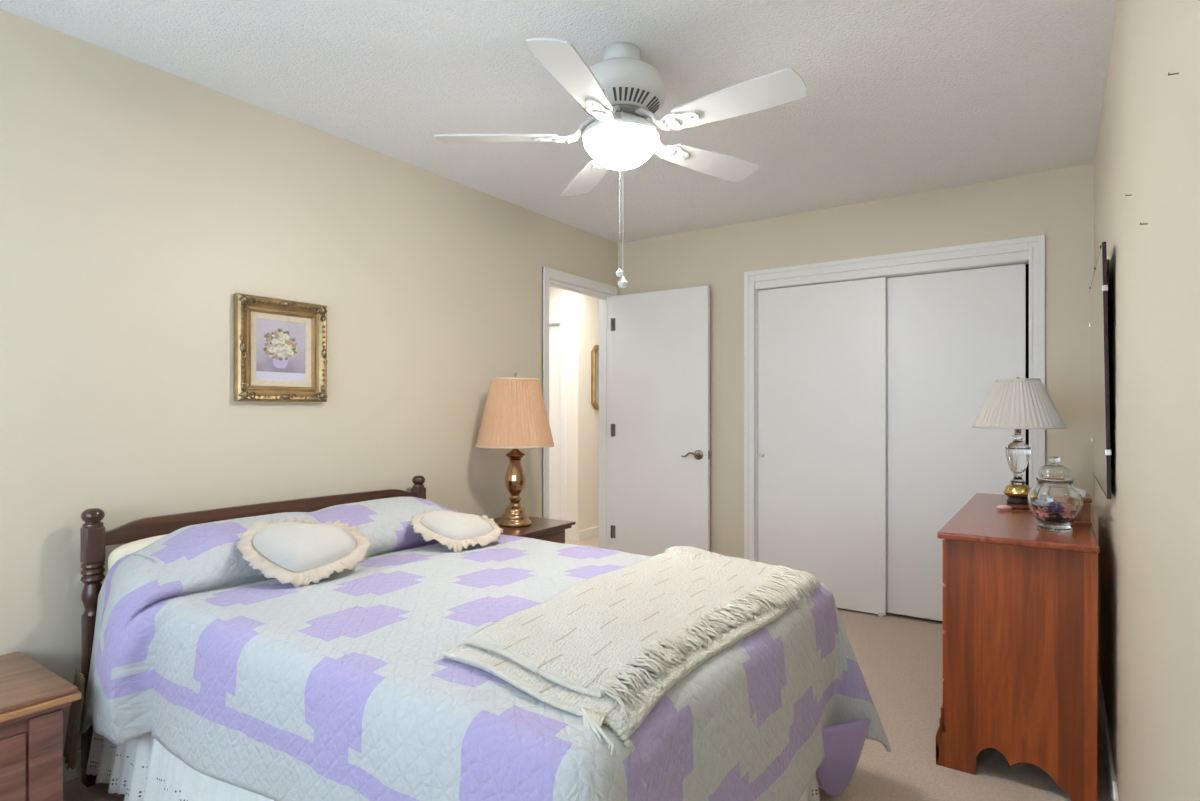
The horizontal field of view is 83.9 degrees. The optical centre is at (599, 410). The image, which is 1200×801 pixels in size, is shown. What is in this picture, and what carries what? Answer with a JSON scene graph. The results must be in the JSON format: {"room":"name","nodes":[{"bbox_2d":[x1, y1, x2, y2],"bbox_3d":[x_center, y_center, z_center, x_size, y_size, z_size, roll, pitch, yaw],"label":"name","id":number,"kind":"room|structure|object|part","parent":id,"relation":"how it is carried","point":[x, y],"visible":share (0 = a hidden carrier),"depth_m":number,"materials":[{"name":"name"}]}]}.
{"room":"bedroom","nodes":[
{"label":"bedroom","id":0,"kind":"room"},
{"bbox_2d":[0,9,617,752],"bbox_3d":[-1.312,-0.013,2.912,0.110,2.440,4.950,0,0,34],"label":"wall","id":1,"kind":"structure","parent":0,"point":[137,199],"depth_m":2.52,"materials":[{"name":"beige paint"}]},
{"bbox_2d":[63,750,80,782],"bbox_3d":[-1.478,1.165,2.560,0.012,0.085,3.952,0,0,34],"label":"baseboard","id":2,"kind":"structure","parent":1,"relation":"attached to","point":[68,774],"depth_m":2.19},
{"bbox_2d":[234,293,326,401],"bbox_3d":[-1.312,-0.250,2.771,0.046,0.425,0.392,0,0,34],"label":"framed painting","id":3,"kind":"object","parent":1,"relation":"attached to","point":[280,345],"visible":1,"depth_m":2.76,"materials":[{"name":"paint"}]},
{"bbox_2d":[542,267,617,549],"bbox_3d":[-0.163,0.151,4.573,0.130,2.113,0.851,0,0,34],"label":"trim","id":4,"kind":"structure","parent":1,"relation":"attached to","point":[605,300],"depth_m":4.85,"materials":[{"name":"white wood"}]},
{"bbox_2d":[0,0,1117,243],"bbox_3d":[-0.151,-1.282,3.693,4.921,0.100,7.550,0,0,34],"label":"ceiling","id":5,"kind":"structure","parent":0,"point":[903,97],"depth_m":2.47,"materials":[{"name":"white paint"}]},
{"bbox_2d":[434,38,806,287],"bbox_3d":[0.101,-0.815,2.267,1.199,0.834,1.233,0,0,34],"label":"ceiling fan","id":6,"kind":"object","parent":5,"relation":"hanging from","point":[620,91],"visible":1,"depth_m":2.18,"materials":[{"name":"white metal"}]},
{"bbox_3d":[-0.355,-0.943,2.307,0.425,0.036,0.132,0,0,1],"label":"blade","id":7,"kind":"part","parent":6,"relation":"part of","materials":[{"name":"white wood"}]},
{"bbox_3d":[-0.070,-0.943,1.893,0.132,0.036,0.425,0,0,19],"label":"blade","id":8,"kind":"part","parent":6,"relation":"part of","materials":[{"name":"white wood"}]},
{"bbox_3d":[-0.049,-0.943,2.706,0.132,0.036,0.425,0,0,-17],"label":"blade","id":9,"kind":"part","parent":6,"relation":"part of","materials":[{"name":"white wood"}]},
{"bbox_3d":[0.065,-0.721,2.172,0.004,0.514,0.015,0,0,7],"label":"pull chain","id":10,"kind":"part","parent":6,"relation":"part of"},
{"bbox_3d":[0.064,-0.449,2.167,0.025,0.028,0.025,0,0,34],"label":"chain knob","id":11,"kind":"part","parent":6,"relation":"part of","materials":[{"name":"white ceramic"}]},
{"bbox_3d":[0.073,-0.888,2.296,0.260,0.104,0.260,0,0,34],"label":"lamp shade","id":12,"kind":"part","parent":6,"relation":"part of","materials":[{"name":"white glass"}]},
{"bbox_3d":[0.074,-0.704,2.166,0.004,0.549,0.016,0,0,3],"label":"pull chain","id":13,"kind":"part","parent":6,"relation":"part of","materials":[{"name":"white metal"}]},
{"bbox_3d":[0.074,-0.417,2.160,0.034,0.039,0.034,0,0,34],"label":"chain knob","id":14,"kind":"part","parent":6,"relation":"part of","materials":[{"name":"white ceramic"}]},
{"bbox_3d":[0.425,-0.943,2.539,0.425,0.036,0.132,0,0,-35],"label":"blade","id":15,"kind":"part","parent":6,"relation":"part of","materials":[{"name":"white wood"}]},
{"bbox_3d":[0.408,-0.943,2.032,0.426,0.036,0.138,0,0,34],"label":"blade","id":16,"kind":"part","parent":6,"relation":"part of","materials":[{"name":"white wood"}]},
{"bbox_2d":[549,286,568,539],"bbox_3d":[-0.588,-0.013,6.521,0.800,2.440,0.100,0,0,34],"label":"wall","id":17,"kind":"structure","parent":0,"point":[558,298],"depth_m":6.27,"materials":[{"name":"paint"}]},
{"bbox_2d":[549,326,559,519],"bbox_3d":[-0.604,0.192,6.529,0.595,2.008,0.035,0,0,34],"label":"door","id":18,"kind":"structure","parent":17,"relation":"in","point":[554,331],"depth_m":6.39,"materials":[{"name":"white paint"}]},
{"bbox_2d":[549,315,560,323],"bbox_3d":[-0.654,-0.868,6.496,0.699,0.070,0.016,0,0,34],"label":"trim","id":19,"kind":"structure","parent":17,"relation":"attached to","point":[552,319],"depth_m":6.33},
{"bbox_2d":[561,315,565,539],"bbox_3d":[-0.343,0.152,6.282,0.055,2.110,0.016,0,0,34],"label":"trim","id":20,"kind":"structure","parent":17,"relation":"attached to","point":[563,317],"depth_m":6.27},
{"bbox_2d":[569,291,598,540],"bbox_3d":[0.218,-0.013,6.902,0.100,2.440,1.640,0,0,34],"label":"wall","id":21,"kind":"structure","parent":0,"point":[583,309],"depth_m":6.25,"materials":[{"name":"paint"}]},
{"bbox_2d":[578,526,598,540],"bbox_3d":[0.266,1.163,6.870,0.014,0.090,1.638,0,0,34],"label":"baseboard","id":22,"kind":"structure","parent":21,"relation":"attached to","point":[592,532],"depth_m":6.31,"materials":[{"name":"white wood"}]},
{"bbox_2d":[591,345,598,409],"bbox_3d":[0.070,-0.323,6.561,0.039,0.620,0.500,0,0,34],"label":"framed mirror","id":23,"kind":"object","parent":21,"relation":"attached to","point":[595,351],"visible":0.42,"depth_m":6.38,"materials":[{"name":"gold glass"}]},
{"bbox_2d":[63,536,1110,800],"bbox_3d":[-0.151,1.258,3.693,4.921,0.100,7.550,0,0,34],"label":"floor","id":24,"kind":"structure","parent":0,"point":[899,657],"depth_m":2.38,"materials":[{"name":"beige carpet"}]},
{"bbox_2d":[0,651,80,800],"bbox_3d":[-1.746,0.977,1.725,0.492,0.462,0.524,0,0,34],"label":"nightstand","id":25,"kind":"object","parent":24,"relation":"on","point":[33,697],"visible":1,"depth_m":1.75,"materials":[{"name":"brown wood"}]},
{"bbox_3d":[-1.573,0.978,1.606,0.012,0.290,0.300,0,0,34],"label":"drawer","id":26,"kind":"part","parent":25,"relation":"part of","materials":[{"name":"brown wood"}]},
{"bbox_3d":[-1.752,0.788,1.729,0.462,0.016,0.490,0,0,34],"label":"cornice","id":27,"kind":"part","parent":25,"relation":"part of","materials":[{"name":"brown wood"}]},
{"bbox_2d":[80,475,425,786],"bbox_3d":[-0.490,0.762,2.191,1.958,0.890,1.408,0,0,34],"label":"headboard","id":28,"kind":"object","parent":24,"relation":"on","point":[94,538],"visible":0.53,"depth_m":2.25,"materials":[{"name":"brown wood"}]},
{"bbox_3d":[-1.649,0.762,2.173,0.066,0.890,0.066,0,0,34],"label":"post","id":29,"kind":"part","parent":28,"relation":"part of","materials":[{"name":"brown wood"}]},
{"bbox_2d":[108,534,167,569],"bbox_3d":[-1.394,0.495,2.429,0.096,0.144,0.670,0,0,34],"label":"bed pillow","id":30,"kind":"object","parent":28,"relation":"on","point":[122,551],"visible":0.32,"depth_m":2.18,"materials":[{"name":"white fabric"}]},
{"bbox_3d":[-1.271,0.424,2.727,0.022,0.117,1.296,0,0,34],"label":"rail","id":31,"kind":"part","parent":28,"relation":"part of","materials":[{"name":"brown wood"}]},
{"bbox_3d":[-0.890,0.762,3.279,0.066,0.890,0.066,0,0,34],"label":"post","id":32,"kind":"part","parent":28,"relation":"part of","materials":[{"name":"brown wood"}]},
{"bbox_2d":[63,668,821,800],"bbox_3d":[-0.469,1.003,2.142,2.018,0.350,1.476,0,0,34],"label":"bed skirt","id":33,"kind":"object","parent":28,"relation":"hanging from","point":[140,768],"visible":0.18,"depth_m":1.92,"materials":[{"name":"white fabric"}]},
{"bbox_2d":[80,497,891,800],"bbox_3d":[-0.387,0.780,2.099,2.155,0.803,1.636,0,0,34],"label":"quilt","id":34,"kind":"object","parent":28,"relation":"on","point":[339,687],"visible":0.67,"depth_m":1.62,"materials":[{"name":"fabric"}]},
{"bbox_2d":[237,518,371,586],"bbox_3d":[-0.956,0.450,2.174,0.310,0.182,0.361,0,0,34],"label":"cushion","id":35,"kind":"object","parent":34,"relation":"on","point":[297,552],"visible":1,"depth_m":2.11,"materials":[{"name":"white fabric"}]},
{"bbox_2d":[410,508,502,551],"bbox_3d":[-0.573,0.467,2.678,0.303,0.138,0.331,0,0,34],"label":"cushion","id":36,"kind":"object","parent":34,"relation":"on","point":[455,530],"visible":1,"depth_m":2.61,"materials":[{"name":"white fabric"}]},
{"bbox_2d":[441,546,821,755],"bbox_3d":[0.173,0.544,1.766,0.570,0.116,1.328,0,0,32],"label":"throw blanket","id":37,"kind":"object","parent":34,"relation":"on","point":[607,648],"visible":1,"depth_m":1.54,"materials":[{"name":"beige fabric"}]},
{"bbox_2d":[494,516,575,543],"bbox_3d":[-0.496,0.911,3.584,0.449,0.592,0.624,0,0,34],"label":"nightstand","id":38,"kind":"object","parent":24,"relation":"on","point":[553,530],"visible":0.11,"depth_m":3.58,"materials":[{"name":"brown wood"}]},
{"bbox_2d":[476,373,553,527],"bbox_3d":[-0.456,0.204,3.599,0.420,0.822,0.420,0,0,34],"label":"table lamp","id":39,"kind":"object","parent":38,"relation":"on","point":[515,417],"visible":1,"depth_m":3.48,"materials":[{"name":"beige fabric"}]},
{"bbox_3d":[-0.456,0.009,3.599,0.417,0.354,0.418,0,0,34],"label":"lamp shade","id":40,"kind":"part","parent":39,"relation":"part of","materials":[{"name":"beige fabric"}]},
{"bbox_3d":[-0.501,0.641,3.587,0.432,0.018,0.596,0,0,34],"label":"moulding","id":41,"kind":"part","parent":38,"relation":"part of","materials":[{"name":"brown wood"}]},
{"bbox_3d":[-0.341,0.740,3.477,0.012,0.135,0.490,0,0,34],"label":"drawer","id":42,"kind":"part","parent":38,"relation":"part of","materials":[{"name":"brown wood"}]},
{"bbox_2d":[936,493,1098,800],"bbox_3d":[1.680,0.807,2.664,0.447,0.800,1.305,0,0,34],"label":"dresser","id":43,"kind":"object","parent":24,"relation":"on","point":[1020,598],"visible":0.98,"depth_m":2.15,"materials":[{"name":"brown wood"}]},
{"bbox_3d":[1.349,0.515,2.522,0.024,0.151,0.602,0,0,34],"label":"drawer","id":44,"kind":"part","parent":43,"relation":"part of","materials":[{"name":"brown wood"}]},
{"bbox_3d":[1.349,0.674,2.522,0.024,0.153,0.602,0,0,34],"label":"drawer","id":45,"kind":"part","parent":43,"relation":"part of","materials":[{"name":"brown wood"}]},
{"bbox_3d":[1.349,0.837,2.522,0.024,0.158,0.602,0,0,34],"label":"drawer","id":46,"kind":"part","parent":43,"relation":"part of","materials":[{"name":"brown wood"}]},
{"bbox_3d":[1.349,1.002,2.522,0.024,0.160,0.602,0,0,34],"label":"drawer","id":47,"kind":"part","parent":43,"relation":"part of","materials":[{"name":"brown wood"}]},
{"bbox_2d":[996,505,1029,509],"bbox_3d":[1.712,0.396,2.723,0.182,0.021,0.040,0,0,7],"label":"brush","id":48,"kind":"object","parent":43,"relation":"on","point":[1000,507],"visible":0.61,"depth_m":2.72,"materials":[{"name":"pink plastic"}]},
{"bbox_3d":[1.651,0.396,2.728,0.060,0.021,0.034,0,0,6],"label":"handle","id":49,"kind":"part","parent":48,"relation":"part of","materials":[{"name":"pink plastic"}]},
{"bbox_2d":[972,377,1066,503],"bbox_3d":[1.847,0.127,2.953,0.354,0.560,0.354,0,0,34],"label":"table lamp","id":50,"kind":"object","parent":43,"relation":"on","point":[1017,404],"visible":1,"depth_m":2.88,"materials":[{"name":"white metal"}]},
{"bbox_3d":[1.847,0.299,2.953,0.060,0.048,0.060,0,0,34],"label":"crystal stem","id":51,"kind":"part","parent":50,"relation":"part of","materials":[{"name":"clear glass"}]},
{"bbox_3d":[1.847,-0.032,2.953,0.351,0.207,0.351,0,0,34],"label":"lamp shade","id":52,"kind":"part","parent":50,"relation":"part of","materials":[{"name":"white fabric"}]},
{"bbox_2d":[1028,456,1082,531],"bbox_3d":[1.564,0.281,2.298,0.157,0.251,0.157,0,0,34],"label":"ginger jar","id":53,"kind":"object","parent":43,"relation":"on","point":[1054,496],"visible":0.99,"depth_m":2.25,"materials":[{"name":"clear glass"}]},
{"bbox_3d":[1.564,0.198,2.298,0.109,0.084,0.109,0,0,34],"label":"lid","id":54,"kind":"part","parent":53,"relation":"part of","materials":[{"name":"clear glass"}]},
{"bbox_3d":[1.564,0.324,2.298,0.157,0.166,0.157,0,0,34],"label":"glass","id":55,"kind":"part","parent":53,"relation":"part of","materials":[{"name":"clear glass"}]},
{"bbox_2d":[1072,494,1091,524],"bbox_3d":[1.770,0.360,2.471,0.076,0.094,0.182,0,0,34],"label":"wooden box","id":56,"kind":"object","parent":43,"relation":"on","point":[1084,517],"visible":0.41,"depth_m":2.39,"materials":[{"name":"brown wood"}]},
{"bbox_2d":[1077,488,1085,496],"bbox_3d":[1.745,0.298,2.436,0.050,0.041,0.024,0,0,20],"label":"paper card","id":57,"kind":"object","parent":56,"relation":"on","point":[1083,492],"visible":0.29,"depth_m":2.43,"materials":[{"name":"white paper"}]},
{"bbox_3d":[1.771,0.321,2.471,0.076,0.016,0.178,0,0,34],"label":"lid","id":58,"kind":"part","parent":56,"relation":"part of","materials":[{"name":"brown wood"}]},
{"bbox_2d":[618,164,1093,557],"bbox_3d":[1.283,-0.013,4.201,2.931,2.440,0.110,0,0,34],"label":"wall","id":59,"kind":"structure","parent":0,"point":[1058,205],"depth_m":3.90,"materials":[{"name":"beige paint"}]},
{"bbox_2d":[611,286,710,556],"bbox_3d":[0.409,0.183,4.629,0.766,2.024,0.132,0,0,33],"label":"door","id":60,"kind":"structure","parent":59,"relation":"in","point":[660,426],"depth_m":4.61,"materials":[{"name":"white paint"}]},
{"bbox_3d":[0.613,0.292,4.446,0.140,0.066,0.048,0,0,33],"label":"handle","id":61,"kind":"part","parent":60,"relation":"part of","materials":[{"name":"silver metal"}]},
{"bbox_2d":[758,277,885,616],"bbox_3d":[1.351,0.212,4.125,0.775,1.990,0.046,0,0,34],"label":"door","id":62,"kind":"structure","parent":59,"relation":"in","point":[822,347],"depth_m":4.09,"materials":[{"name":"white paint"}]},
{"bbox_2d":[744,235,1044,560],"bbox_3d":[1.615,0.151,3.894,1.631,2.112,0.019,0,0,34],"label":"trim","id":63,"kind":"structure","parent":59,"relation":"attached to","point":[1035,245],"depth_m":3.87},
{"bbox_2d":[886,264,1025,620],"bbox_3d":[1.965,0.203,3.763,0.731,1.970,0.028,0,0,34],"label":"door","id":64,"kind":"structure","parent":59,"relation":"in","point":[950,336],"depth_m":3.78,"materials":[{"name":"white paint"}]},
{"bbox_2d":[1026,264,1028,485],"bbox_3d":[1.873,-0.013,4.250,2.013,2.440,0.640,0,0,34],"label":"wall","id":65,"kind":"structure","parent":0,"point":[1027,265],"depth_m":4.07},
{"bbox_2d":[1094,0,1199,800],"bbox_3d":[1.313,-0.013,1.566,0.100,2.440,5.700,0,0,34],"label":"wall","id":66,"kind":"structure","parent":0,"point":[1147,534],"depth_m":1.24,"materials":[{"name":"beige paint"}]},
{"bbox_2d":[1089,242,1113,498],"bbox_3d":[1.878,-0.130,2.513,0.022,0.806,1.080,-1,-1,34],"label":"wall mirror","id":67,"kind":"object","parent":66,"relation":"attached to","point":[1098,301],"visible":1,"depth_m":2.26,"materials":[{"name":"clear glass"}]},
{"bbox_2d":[1097,660,1119,800],"bbox_3d":[1.083,1.165,1.330,0.012,0.085,4.822,0,0,34],"label":"baseboard","id":68,"kind":"structure","parent":66,"relation":"attached to","point":[1114,795],"depth_m":2.29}
]}

